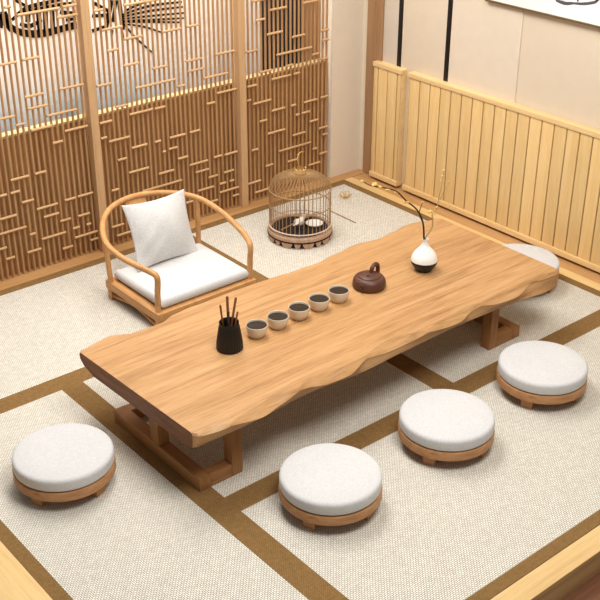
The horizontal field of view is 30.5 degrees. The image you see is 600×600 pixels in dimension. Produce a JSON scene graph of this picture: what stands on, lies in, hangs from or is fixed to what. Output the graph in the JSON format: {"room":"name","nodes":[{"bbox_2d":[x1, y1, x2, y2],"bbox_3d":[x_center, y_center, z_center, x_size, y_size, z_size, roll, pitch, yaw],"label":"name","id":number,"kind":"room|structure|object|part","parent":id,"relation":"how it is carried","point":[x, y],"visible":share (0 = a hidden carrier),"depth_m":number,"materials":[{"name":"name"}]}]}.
{"room":"tea room","nodes":[
{"label":"tea room","id":0,"kind":"room"},
{"bbox_2d":[320,0,363,177],"bbox_3d":[0.225,-2.070,6.814,0.415,2.620,0.423,-22,35,-34],"label":"wall","id":1,"kind":"structure","parent":0,"point":[345,17],"depth_m":6.93,"materials":[{"name":"paint"}]},
{"bbox_2d":[0,169,365,290],"bbox_3d":[-0.950,-0.335,6.325,3.500,0.025,0.154,-22,35,-34],"label":"sill","id":2,"kind":"structure","parent":1,"relation":"attached to","point":[60,266],"depth_m":6.24,"materials":[{"name":"brown wood"}]},
{"bbox_2d":[0,0,98,280],"bbox_3d":[-1.484,-1.110,5.414,0.920,2.200,0.045,-22,35,-34],"label":"lattice screen","id":3,"kind":"object","parent":2,"relation":"on","point":[50,9],"visible":1,"depth_m":5.71,"materials":[{"name":"brown wood"}]},
{"bbox_2d":[74,0,108,251],"bbox_3d":[-1.105,-1.253,5.683,0.047,2.200,0.060,-22,35,-34],"label":"post","id":4,"kind":"object","parent":2,"relation":"on","point":[82,8],"visible":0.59,"depth_m":5.80,"materials":[{"name":"brown wood"}]},
{"bbox_2d":[0,63,324,277],"bbox_3d":[-1.087,-0.664,6.109,3.244,0.758,0.030,-22,35,-34],"label":"lattice screen","id":5,"kind":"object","parent":2,"relation":"on","point":[259,81],"depth_m":6.18,"materials":[{"name":"brown wood"}]},
{"bbox_2d":[2,59,324,138],"bbox_3d":[-1.093,-1.007,5.932,3.244,0.014,0.060,-22,35,-34],"label":"ledge","id":6,"kind":"object","parent":5,"relation":"on","point":[226,82],"visible":0.47,"depth_m":6.12,"materials":[{"name":"beige wood"}]},
{"bbox_2d":[88,0,239,245],"bbox_3d":[-0.733,-1.406,5.968,0.934,2.200,0.045,-22,35,-34],"label":"lattice screen","id":7,"kind":"object","parent":2,"relation":"on","point":[139,2],"visible":0.91,"depth_m":6.12,"materials":[{"name":"brown wood"}]},
{"bbox_2d":[232,0,248,207],"bbox_3d":[-0.348,-1.551,6.241,0.047,2.200,0.060,-22,35,-34],"label":"post","id":8,"kind":"object","parent":2,"relation":"on","point":[238,6],"visible":1,"depth_m":6.43,"materials":[{"name":"brown wood"}]},
{"bbox_2d":[246,0,328,201],"bbox_3d":[-0.079,-1.663,6.450,0.667,2.200,0.045,-22,35,-34],"label":"lattice screen","id":9,"kind":"object","parent":2,"relation":"on","point":[306,2],"visible":0.95,"depth_m":6.66,"materials":[{"name":"brown wood"}]},
{"bbox_2d":[301,0,320,61],"bbox_3d":[0.066,-1.792,6.802,0.008,2.098,0.178,-22,35,-34],"label":"wall panel","id":10,"kind":"object","parent":1,"relation":"attached to","point":[301,0],"visible":0.22,"depth_m":6.85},
{"bbox_2d":[359,0,599,186],"bbox_3d":[1.548,-1.363,5.622,0.160,2.725,3.396,-22,35,-34],"label":"wall","id":11,"kind":"structure","parent":0,"point":[559,68],"depth_m":5.81,"materials":[{"name":"beige paint"}]},
{"bbox_2d":[363,0,384,173],"bbox_3d":[0.467,-1.963,6.612,0.016,2.575,0.136,-22,35,-34],"label":"post","id":12,"kind":"object","parent":11,"relation":"attached to","point":[376,8],"visible":0.69,"depth_m":6.86,"materials":[{"name":"brown wood"}]},
{"bbox_2d":[369,60,406,185],"bbox_3d":[0.551,-1.108,6.917,0.054,0.755,0.254,-22,35,-34],"label":"wall panel","id":13,"kind":"object","parent":11,"relation":"attached to","point":[390,80],"visible":1,"depth_m":6.88,"materials":[{"name":"brown wood"}]},
{"bbox_3d":[0.550,-0.789,7.088,0.053,0.032,0.252,-21,35,-34],"label":"rail","id":14,"kind":"part","parent":13,"relation":"part of","materials":[{"name":"brown wood"}]},
{"bbox_3d":[0.553,-1.428,6.745,0.052,0.028,0.254,-21,35,-34],"label":"cap rail","id":15,"kind":"part","parent":13,"relation":"part of","materials":[{"name":"brown wood"}]},
{"bbox_2d":[383,0,399,65],"bbox_3d":[0.555,-1.927,6.520,0.006,2.550,0.125,-22,35,-34],"label":"wall panel","id":16,"kind":"object","parent":11,"relation":"attached to","point":[391,13],"visible":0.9,"depth_m":6.68,"materials":[{"name":"beige paint"}]},
{"bbox_2d":[397,0,403,66],"bbox_3d":[0.606,-1.897,6.465,0.008,2.550,0.034,-22,35,-34],"label":"trim strip","id":17,"kind":"object","parent":11,"relation":"attached to","point":[401,3],"visible":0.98,"depth_m":6.62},
{"bbox_2d":[401,0,447,183],"bbox_3d":[0.733,-1.826,6.333,0.006,2.550,0.354,-22,35,-34],"label":"wall panel","id":18,"kind":"object","parent":11,"relation":"attached to","point":[424,21],"visible":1,"depth_m":6.48,"materials":[{"name":"beige paint"}]},
{"bbox_2d":[443,0,452,81],"bbox_3d":[0.857,-1.754,6.201,0.008,2.550,0.033,-22,35,-34],"label":"trim strip","id":19,"kind":"object","parent":11,"relation":"attached to","point":[450,2],"visible":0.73,"depth_m":6.33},
{"bbox_2d":[448,0,523,102],"bbox_3d":[1.032,-1.655,6.019,0.006,2.550,0.506,-22,35,-34],"label":"wall panel","id":20,"kind":"object","parent":11,"relation":"attached to","point":[485,43],"visible":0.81,"depth_m":6.14,"materials":[{"name":"paint"}]},
{"bbox_2d":[485,0,599,28],"bbox_3d":[1.422,-1.684,5.446,0.026,0.620,1.246,-22,35,-34],"label":"framed picture","id":21,"kind":"object","parent":20,"relation":"attached to","point":[585,12],"visible":1,"depth_m":5.63,"materials":[{"name":"paper"}]},
{"bbox_2d":[402,71,599,272],"bbox_3d":[1.384,-0.633,6.042,0.054,0.755,2.238,-22,35,-34],"label":"wall panel","id":22,"kind":"object","parent":11,"relation":"attached to","point":[532,176],"visible":1,"depth_m":6.23,"materials":[{"name":"brown wood"}]},
{"bbox_3d":[1.383,-0.315,6.212,0.053,0.032,2.236,-21,35,-34],"label":"rail","id":23,"kind":"part","parent":22,"relation":"part of","materials":[{"name":"brown wood"}]},
{"bbox_3d":[1.386,-0.954,5.870,0.052,0.028,2.238,-21,35,-34],"label":"cap rail","id":24,"kind":"part","parent":22,"relation":"part of","materials":[{"name":"brown wood"}]},
{"bbox_2d":[563,573,599,599],"bbox_3d":[1.690,1.171,3.814,5.800,0.020,1.917,-22,35,-34],"label":"floor","id":25,"kind":"structure","parent":0,"point":[590,590],"depth_m":4.00,"materials":[{"name":"brown wood"}]},
{"bbox_3d":[-0.275,0.340,5.212,4.170,0.104,3.785,-22,35,-34],"label":"platform","id":26,"kind":"object","parent":25,"relation":"on","visible":0},
{"bbox_2d":[0,541,51,599],"bbox_3d":[-1.488,0.905,4.024,0.622,0.021,3.165,-22,35,-34],"label":"floor strip","id":27,"kind":"object","parent":26,"relation":"on","point":[16,583],"depth_m":3.85,"materials":[{"name":"brown wood"}]},
{"bbox_2d":[0,247,260,405],"bbox_3d":[-1.168,0.109,5.503,2.021,0.020,0.998,-22,35,-34],"label":"mat","id":28,"kind":"object","parent":26,"relation":"on","point":[46,322],"visible":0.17,"depth_m":5.47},
{"bbox_2d":[99,190,255,324],"bbox_3d":[-0.674,-0.237,5.624,0.710,0.477,0.613,-22,35,-34],"label":"chair","id":29,"kind":"object","parent":28,"relation":"on","point":[117,289],"visible":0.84,"depth_m":5.57,"materials":[{"name":"brown wood"}]},
{"bbox_3d":[-0.978,-0.226,5.569,0.044,0.328,0.027,-7,29,-13],"label":"post","id":30,"kind":"part","parent":29,"relation":"part of","materials":[{"name":"brown wood"}]},
{"bbox_3d":[-0.970,-0.038,5.689,0.036,0.062,0.036,-21,35,-34],"label":"leg","id":31,"kind":"part","parent":29,"relation":"part of","materials":[{"name":"brown wood"}]},
{"bbox_3d":[-0.690,0.012,5.340,0.032,0.128,0.029,-21,35,-34],"label":"arm post","id":32,"kind":"part","parent":29,"relation":"part of","materials":[{"name":"brown wood"}]},
{"bbox_3d":[-0.614,-0.087,5.672,0.604,0.043,0.491,-21,35,-34],"label":"seat frame","id":33,"kind":"part","parent":29,"relation":"part of","materials":[{"name":"brown wood"}]},
{"bbox_2d":[114,243,248,307],"bbox_3d":[-0.608,-0.133,5.651,0.540,0.060,0.442,-22,35,-34],"label":"seat cushion","id":34,"kind":"object","parent":29,"relation":"on","point":[188,276],"visible":0.86,"depth_m":5.58,"materials":[{"name":"white fabric"}]},
{"bbox_2d":[122,189,197,271],"bbox_3d":[-0.719,-0.363,5.691,0.160,0.342,0.416,25,37,38],"label":"pillow","id":35,"kind":"object","parent":34,"relation":"on","point":[160,229],"visible":0.94,"depth_m":5.63,"materials":[{"name":"white fabric"}]},
{"bbox_3d":[-0.546,-0.396,5.891,0.027,0.325,0.049,-5,29,-10],"label":"post","id":36,"kind":"part","parent":29,"relation":"part of","materials":[{"name":"brown wood"}]},
{"bbox_3d":[-0.258,-0.155,5.654,0.032,0.128,0.033,-21,35,-34],"label":"arm post","id":37,"kind":"part","parent":29,"relation":"part of","materials":[{"name":"brown wood"}]},
{"bbox_2d":[0,381,328,599],"bbox_3d":[-0.649,0.883,4.070,0.729,0.020,2.165,-22,35,-34],"label":"mat","id":38,"kind":"object","parent":26,"relation":"on","point":[151,534],"visible":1,"depth_m":4.07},
{"bbox_2d":[12,423,115,506],"bbox_3d":[-0.926,0.650,4.320,0.398,0.151,0.398,-8,29,-14],"label":"stool","id":39,"kind":"object","parent":38,"relation":"on","point":[65,462],"visible":1,"depth_m":4.23,"materials":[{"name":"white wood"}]},
{"bbox_3d":[-1.003,0.761,4.223,0.052,0.046,0.034,15,32,25],"label":"leg","id":40,"kind":"part","parent":39,"relation":"part of","materials":[{"name":"brown wood"}]},
{"bbox_3d":[-0.788,0.733,4.277,0.034,0.046,0.052,15,32,25],"label":"leg","id":41,"kind":"part","parent":39,"relation":"part of","materials":[{"name":"brown wood"}]},
{"bbox_2d":[67,357,447,509],"bbox_3d":[-0.186,0.399,4.971,1.292,0.020,1.188,-22,35,-34],"label":"mat","id":42,"kind":"object","parent":26,"relation":"on","point":[347,411],"visible":0.43,"depth_m":4.72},
{"bbox_2d":[79,218,558,491],"bbox_3d":[0.157,0.183,4.993,2.149,0.340,0.881,-22,35,-34],"label":"table","id":43,"kind":"object","parent":42,"relation":"on","point":[172,372],"visible":0.98,"depth_m":4.70,"materials":[{"name":"brown wood"}]},
{"bbox_3d":[-0.574,0.481,4.447,0.051,0.212,0.063,-21,35,-34],"label":"post","id":44,"kind":"part","parent":43,"relation":"part of","materials":[{"name":"brown wood"}]},
{"bbox_2d":[216,317,242,354],"bbox_3d":[-0.293,0.145,4.567,0.113,0.128,0.113,-22,35,-34],"label":"holder","id":45,"kind":"object","parent":43,"relation":"on","point":[229,340],"visible":0.98,"depth_m":4.54,"materials":[{"name":"black wood"}]},
{"bbox_2d":[219,305,223,325],"bbox_3d":[-0.319,0.100,4.532,0.009,0.190,0.030,21,35,33],"label":"tool","id":46,"kind":"object","parent":45,"relation":"in","point":[220,306],"visible":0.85,"depth_m":4.50,"materials":[{"name":"brown wood"}]},
{"bbox_2d":[226,296,228,310],"bbox_3d":[-0.297,0.081,4.537,0.012,0.218,0.015,-22,35,-34],"label":"tool","id":47,"kind":"object","parent":45,"relation":"in","point":[227,297],"visible":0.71,"depth_m":4.50,"materials":[{"name":"brown wood"}]},
{"bbox_2d":[227,311,229,325],"bbox_3d":[-0.294,0.117,4.527,0.012,0.165,0.020,-2,28,-3],"label":"tool","id":48,"kind":"object","parent":45,"relation":"in","point":[228,312],"visible":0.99,"depth_m":4.50,"materials":[{"name":"brown wood"}]},
{"bbox_2d":[230,297,236,325],"bbox_3d":[-0.280,0.081,4.555,0.045,0.202,0.011,-10,30,-18],"label":"tool","id":49,"kind":"object","parent":45,"relation":"in","point":[235,298],"visible":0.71,"depth_m":4.53,"materials":[{"name":"brown wood"}]},
{"bbox_3d":[-0.266,0.589,4.364,0.053,0.220,0.053,-21,35,-34],"label":"post","id":50,"kind":"part","parent":43,"relation":"part of","materials":[{"name":"brown wood"}]},
{"bbox_2d":[246,319,267,338],"bbox_3d":[-0.184,0.128,4.675,0.095,0.058,0.095,-22,35,-34],"label":"teacup","id":51,"kind":"object","parent":43,"relation":"on","point":[255,328],"visible":1,"depth_m":4.65,"materials":[{"name":"beige ceramic"}]},
{"bbox_2d":[267,310,288,329],"bbox_3d":[-0.095,0.092,4.742,0.095,0.058,0.095,-22,35,-34],"label":"teacup","id":52,"kind":"object","parent":43,"relation":"on","point":[277,319],"visible":1,"depth_m":4.72,"materials":[{"name":"beige ceramic"}]},
{"bbox_2d":[288,301,309,320],"bbox_3d":[-0.004,0.053,4.814,0.095,0.058,0.095,-22,35,-34],"label":"teacup","id":53,"kind":"object","parent":43,"relation":"on","point":[299,311],"visible":1,"depth_m":4.79,"materials":[{"name":"beige ceramic"}]},
{"bbox_2d":[308,293,329,311],"bbox_3d":[0.085,0.015,4.886,0.095,0.058,0.095,-22,35,-34],"label":"teacup","id":54,"kind":"object","parent":43,"relation":"on","point":[318,302],"visible":0.99,"depth_m":4.87,"materials":[{"name":"beige ceramic"}]},
{"bbox_2d":[328,285,348,303],"bbox_3d":[0.175,-0.022,4.955,0.095,0.058,0.095,-22,35,-34],"label":"teacup","id":55,"kind":"object","parent":43,"relation":"on","point":[338,294],"visible":1,"depth_m":4.93,"materials":[{"name":"beige ceramic"}]},
{"bbox_2d":[352,262,385,293],"bbox_3d":[0.317,-0.109,5.064,0.164,0.109,0.156,-22,35,-34],"label":"teapot","id":56,"kind":"object","parent":43,"relation":"on","point":[370,281],"visible":1,"depth_m":5.03,"materials":[{"name":"brown ceramic"}]},
{"bbox_3d":[0.320,-0.118,5.062,0.105,0.013,0.105,-21,35,-34],"label":"lid","id":57,"kind":"part","parent":56,"relation":"part of","materials":[{"name":"brown ceramic"}]},
{"bbox_3d":[0.346,-0.147,5.083,0.020,0.061,0.073,21,35,33],"label":"handle","id":58,"kind":"part","parent":56,"relation":"part of","materials":[{"name":"brown ceramic"}]},
{"bbox_2d":[411,237,437,272],"bbox_3d":[0.590,-0.216,5.205,0.129,0.165,0.129,-22,35,-34],"label":"vase","id":59,"kind":"object","parent":43,"relation":"on","point":[424,259],"visible":1,"depth_m":5.17,"materials":[{"name":"white ceramic"}]},
{"bbox_2d":[360,179,424,239],"bbox_3d":[0.426,-0.382,4.957,0.433,0.450,0.042,-22,35,-34],"label":"branch","id":60,"kind":"object","parent":59,"relation":"in","point":[374,184],"visible":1,"depth_m":4.98,"materials":[{"name":"brown plant"}]},
{"bbox_2d":[425,169,449,239],"bbox_3d":[0.646,-0.432,5.136,0.148,0.368,0.026,-22,35,-34],"label":"branch","id":61,"kind":"object","parent":59,"relation":"in","point":[436,207],"visible":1,"depth_m":5.12,"materials":[{"name":"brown plant"}]},
{"bbox_3d":[0.905,0.128,5.227,0.053,0.220,0.053,-21,35,-34],"label":"post","id":62,"kind":"part","parent":43,"relation":"part of","materials":[{"name":"brown wood"}]},
{"bbox_2d":[191,180,431,280],"bbox_3d":[0.108,-0.394,6.444,1.305,0.020,0.998,-22,35,-34],"label":"mat","id":63,"kind":"object","parent":26,"relation":"on","point":[376,216],"visible":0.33,"depth_m":6.47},
{"bbox_2d":[267,151,332,249],"bbox_3d":[0.001,-0.599,6.259,0.377,0.515,0.377,-22,35,-34],"label":"birdcage","id":64,"kind":"object","parent":63,"relation":"on","point":[281,231],"visible":1,"depth_m":6.23,"materials":[{"name":"brown wood"}]},
{"bbox_2d":[293,214,305,228],"bbox_3d":[-0.001,-0.447,6.323,0.047,0.078,0.116,22,35,34],"label":"bird","id":65,"kind":"object","parent":64,"relation":"on","point":[302,219],"visible":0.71,"depth_m":6.31},
{"bbox_3d":[0.001,-0.722,6.192,0.072,0.022,0.072,-21,35,-34],"label":"crown plate","id":66,"kind":"part","parent":64,"relation":"part of","materials":[{"name":"brown wood"}]},
{"bbox_2d":[305,219,322,227],"bbox_3d":[0.083,-0.442,6.381,0.103,0.016,0.103,-22,35,-34],"label":"dish","id":67,"kind":"object","parent":64,"relation":"on","point":[319,222],"visible":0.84,"depth_m":6.39,"materials":[{"name":"white ceramic"}]},
{"bbox_2d":[339,191,351,198],"bbox_3d":[0.281,-0.661,6.867,0.084,0.050,0.082,-22,35,-34],"label":"flower ornament","id":68,"kind":"object","parent":63,"relation":"on","point":[349,195],"visible":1,"depth_m":6.87,"materials":[{"name":"gold metal"}]},
{"bbox_2d":[222,318,599,599],"bbox_3d":[1.009,0.597,4.610,2.597,0.020,0.976,-22,35,-34],"label":"mat","id":69,"kind":"object","parent":26,"relation":"on","point":[471,529],"visible":0.79,"depth_m":4.18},
{"bbox_2d":[278,443,382,529],"bbox_3d":[0.116,0.716,4.204,0.398,0.151,0.398,-8,29,-14],"label":"stool","id":70,"kind":"object","parent":69,"relation":"on","point":[325,484],"visible":1,"depth_m":4.11,"materials":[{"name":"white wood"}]},
{"bbox_3d":[0.039,0.828,4.107,0.052,0.046,0.034,15,32,25],"label":"leg","id":71,"kind":"part","parent":70,"relation":"part of","materials":[{"name":"brown wood"}]},
{"bbox_2d":[398,389,494,465],"bbox_3d":[0.605,0.529,4.553,0.398,0.151,0.398,-8,29,-14],"label":"stool","id":72,"kind":"object","parent":69,"relation":"on","point":[450,425],"visible":1,"depth_m":4.45,"materials":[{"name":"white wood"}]},
{"bbox_3d":[0.528,0.641,4.456,0.052,0.046,0.034,15,32,25],"label":"leg","id":73,"kind":"part","parent":72,"relation":"part of","materials":[{"name":"brown wood"}]},
{"bbox_2d":[496,341,587,408],"bbox_3d":[1.081,0.337,4.914,0.398,0.151,0.398,-7,29,-12],"label":"stool","id":74,"kind":"object","parent":69,"relation":"on","point":[537,372],"visible":1,"depth_m":4.82,"materials":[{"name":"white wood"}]},
{"bbox_3d":[0.999,0.447,4.819,0.052,0.046,0.034,16,32,27],"label":"leg","id":75,"kind":"part","parent":74,"relation":"part of","materials":[{"name":"brown wood"}]},
{"bbox_2d":[345,177,599,290],"bbox_3d":[1.329,-0.205,6.101,0.064,0.023,3.165,-22,35,-34],"label":"floor strip","id":76,"kind":"object","parent":26,"relation":"on","point":[567,273],"visible":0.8,"depth_m":6.61,"materials":[{"name":"brown wood"}]},
{"bbox_2d":[353,173,599,283],"bbox_3d":[1.406,-0.235,6.158,0.134,0.021,3.165,-22,35,-34],"label":"board","id":77,"kind":"object","parent":26,"relation":"on","point":[576,268],"visible":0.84,"depth_m":6.56,"materials":[{"name":"brown wood"}]},
{"bbox_2d":[394,274,599,389],"bbox_3d":[0.810,0.006,5.706,1.305,0.020,1.188,-22,35,-34],"label":"mat","id":78,"kind":"object","parent":26,"relation":"on","point":[455,358],"visible":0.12,"depth_m":5.38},
{"bbox_2d":[503,244,559,292],"bbox_3d":[1.171,-0.156,5.829,0.398,0.151,0.398,-7,29,-13],"label":"stool","id":79,"kind":"object","parent":78,"relation":"on","point":[540,254],"visible":0.24,"depth_m":5.84,"materials":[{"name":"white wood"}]},
{"bbox_2d":[503,244,559,270],"bbox_3d":[1.171,-0.197,5.806,0.393,0.058,0.393,-7,29,-13],"label":"cushion","id":80,"kind":"object","parent":79,"relation":"on","point":[540,254],"depth_m":5.84,"materials":[{"name":"white fabric"}]},
{"bbox_2d":[490,525,599,599],"bbox_3d":[0.917,1.010,3.954,4.170,0.125,0.090,-22,35,-34],"label":"board","id":81,"kind":"object","parent":26,"relation":"attached to","point":[578,563],"visible":1,"depth_m":3.93,"materials":[{"name":"brown wood"}]},
{"bbox_3d":[-1.109,-1.422,6.136,3.700,2.325,0.100,-22,35,-34],"label":"wall","id":82,"kind":"structure","parent":0,"visible":0},
{"bbox_2d":[0,0,259,132],"bbox_3d":[-1.330,-1.300,5.902,2.823,2.120,0.019,-22,35,-34],"label":"mural panel","id":83,"kind":"object","parent":82,"relation":"attached to","point":[4,1],"visible":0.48,"depth_m":6.10,"materials":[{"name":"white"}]},
{"bbox_2d":[262,0,300,70],"bbox_3d":[-0.121,-1.782,6.785,0.319,2.100,0.027,-22,35,-34],"label":"wall panel","id":84,"kind":"object","parent":82,"relation":"attached to","point":[271,16],"visible":0.1,"depth_m":6.83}
]}

